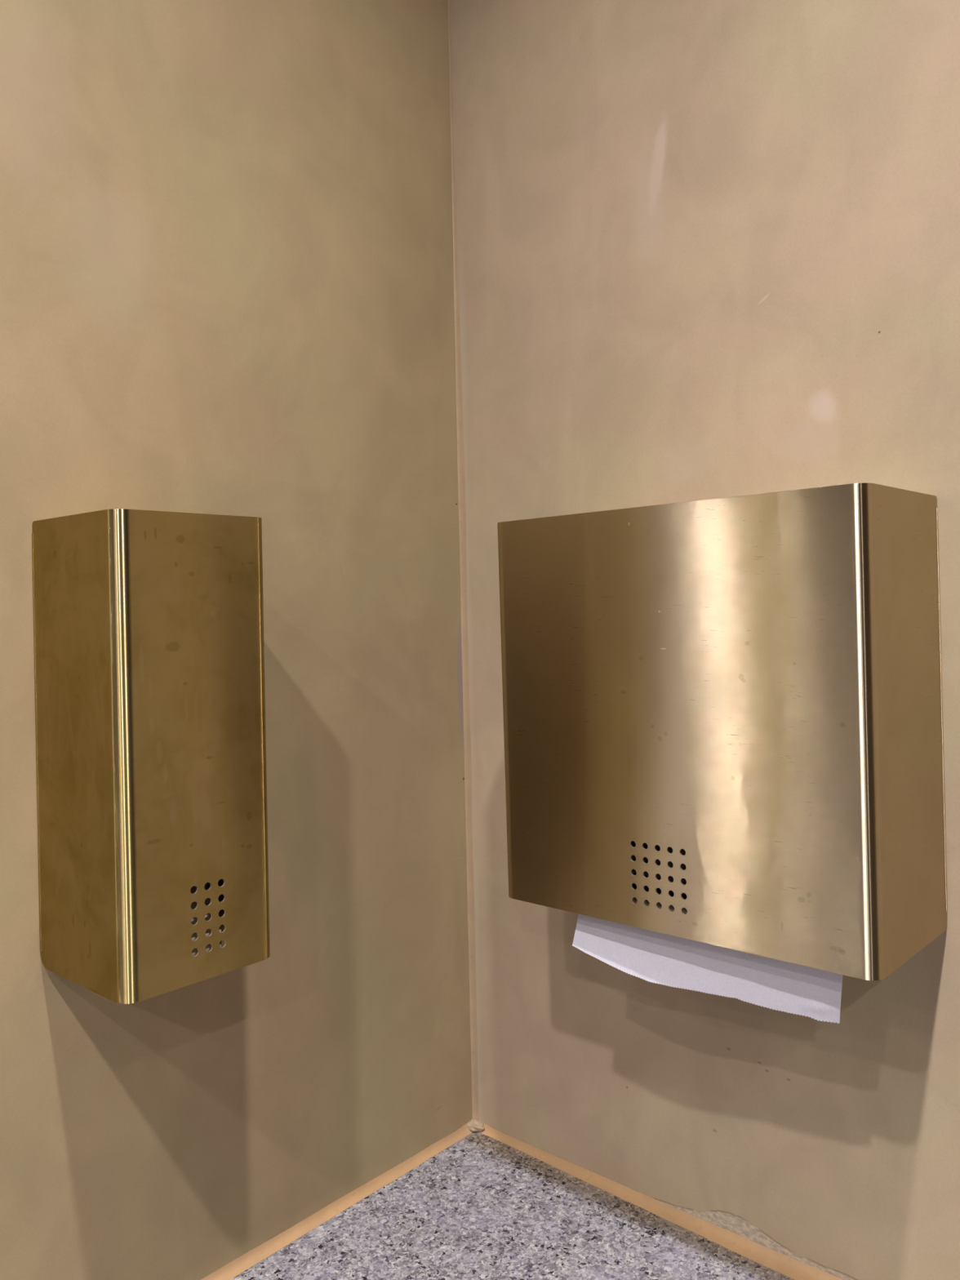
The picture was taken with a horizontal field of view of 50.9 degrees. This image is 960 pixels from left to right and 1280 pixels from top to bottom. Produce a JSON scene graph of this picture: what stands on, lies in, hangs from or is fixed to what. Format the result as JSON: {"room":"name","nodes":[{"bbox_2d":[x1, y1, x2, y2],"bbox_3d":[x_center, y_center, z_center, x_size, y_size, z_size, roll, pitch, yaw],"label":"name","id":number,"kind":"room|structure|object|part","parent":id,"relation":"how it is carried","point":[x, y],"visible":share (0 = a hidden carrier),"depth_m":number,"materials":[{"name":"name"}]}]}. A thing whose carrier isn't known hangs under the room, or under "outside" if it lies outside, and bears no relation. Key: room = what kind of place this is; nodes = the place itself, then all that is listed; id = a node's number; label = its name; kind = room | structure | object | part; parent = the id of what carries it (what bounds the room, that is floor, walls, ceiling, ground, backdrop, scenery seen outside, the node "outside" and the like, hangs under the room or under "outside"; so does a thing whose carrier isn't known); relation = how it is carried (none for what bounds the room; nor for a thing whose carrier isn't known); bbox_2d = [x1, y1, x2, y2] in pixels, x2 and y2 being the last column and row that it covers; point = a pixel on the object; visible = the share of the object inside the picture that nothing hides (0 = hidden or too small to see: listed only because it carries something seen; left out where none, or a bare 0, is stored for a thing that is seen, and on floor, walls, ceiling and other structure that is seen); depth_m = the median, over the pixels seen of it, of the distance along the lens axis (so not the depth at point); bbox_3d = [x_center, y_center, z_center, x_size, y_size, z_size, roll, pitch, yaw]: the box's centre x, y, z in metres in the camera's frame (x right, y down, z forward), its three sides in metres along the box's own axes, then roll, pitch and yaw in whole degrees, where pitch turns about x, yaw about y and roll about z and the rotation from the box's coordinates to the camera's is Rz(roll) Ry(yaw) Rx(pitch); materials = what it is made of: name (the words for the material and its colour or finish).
{"room":"public restroom","nodes":[
{"label":"public restroom","id":0,"kind":"room"},
{"bbox_2d":[0,0,472,1279],"bbox_3d":[-1.385,0.214,-0.345,0.100,2.790,4.200,0,3,42],"label":"wall","id":1,"kind":"structure","parent":0,"point":[227,259],"depth_m":0.91,"materials":[{"name":"paint"}]},
{"bbox_2d":[31,508,270,1004],"bbox_3d":[-0.245,0.076,0.761,0.124,0.334,0.131,0,3,42],"label":"soap dispenser","id":2,"kind":"object","parent":1,"relation":"attached to","point":[148,624],"visible":1,"depth_m":0.71,"materials":[{"name":"gold metal"}]},
{"bbox_3d":[-0.291,0.074,0.801,0.002,0.314,0.130,0,3,42],"label":"plate","id":3,"kind":"part","parent":2,"relation":"part of","materials":[{"name":"gold metal"}]},
{"bbox_2d":[200,1120,473,1279],"bbox_3d":[-0.770,0.584,0.265,0.009,0.010,2.300,0,3,42],"label":"trim","id":4,"kind":"structure","parent":1,"relation":"attached to","point":[268,1248],"depth_m":0.97,"materials":[{"name":"beige wood"}]},
{"bbox_2d":[230,1132,795,1279],"bbox_3d":[-0.590,0.613,0.038,0.580,0.040,2.400,0,3,42],"label":"countertop","id":5,"kind":"structure","parent":1,"relation":"attached to","point":[482,1207],"depth_m":0.93,"materials":[{"name":"stone"}]},
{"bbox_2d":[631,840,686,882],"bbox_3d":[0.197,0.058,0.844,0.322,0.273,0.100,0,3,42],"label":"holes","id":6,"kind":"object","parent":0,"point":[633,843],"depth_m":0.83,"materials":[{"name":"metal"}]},
{"bbox_2d":[450,0,959,1279],"bbox_3d":[1.098,0.141,0.182,2.900,2.790,0.100,0,3,42],"label":"wall","id":7,"kind":"structure","parent":0,"point":[706,249],"depth_m":0.90,"materials":[{"name":"paint"}]},
{"bbox_2d":[448,0,479,1119],"bbox_3d":[-0.023,-0.311,1.092,0.008,1.698,0.002,0,3,42],"label":"trim","id":8,"kind":"structure","parent":7,"relation":"attached to","point":[460,455],"depth_m":1.10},
{"bbox_2d":[466,1118,484,1132],"bbox_3d":[-0.004,0.538,1.114,0.019,0.012,0.013,0,3,42],"label":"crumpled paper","id":9,"kind":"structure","parent":7,"relation":"attached to","point":[474,1125],"depth_m":1.11,"materials":[{"name":"beige paper"}]},
{"bbox_2d":[477,1120,843,1279],"bbox_3d":[0.734,0.544,0.453,2.000,0.011,0.014,0,3,42],"label":"trim","id":10,"kind":"structure","parent":7,"relation":"attached to","point":[793,1268],"depth_m":0.94,"materials":[{"name":"beige wood"}]},
{"bbox_2d":[497,482,947,980],"bbox_3d":[0.185,0.059,0.831,0.335,0.334,0.143,0,3,42],"label":"paper towel dispenser","id":11,"kind":"object","parent":7,"relation":"attached to","point":[723,717],"visible":1,"depth_m":0.74,"materials":[{"name":"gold metal"}]},
{"bbox_3d":[0.203,0.218,0.848,0.325,0.002,0.101,0,3,42],"label":"panel","id":12,"kind":"part","parent":11,"relation":"part of","materials":[{"name":"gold metal"}]},
{"bbox_2d":[572,913,842,1023],"bbox_3d":[0.170,0.244,0.787,0.229,0.064,0.015,0,3,40],"label":"paper towel","id":13,"kind":"object","parent":11,"relation":"hanging from","point":[654,957],"visible":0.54,"depth_m":0.78,"materials":[{"name":"white paper"}]},
{"bbox_3d":[0.232,0.053,0.883,0.334,0.311,0.002,0,3,42],"label":"plate","id":14,"kind":"part","parent":11,"relation":"part of","materials":[{"name":"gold metal"}]}
]}

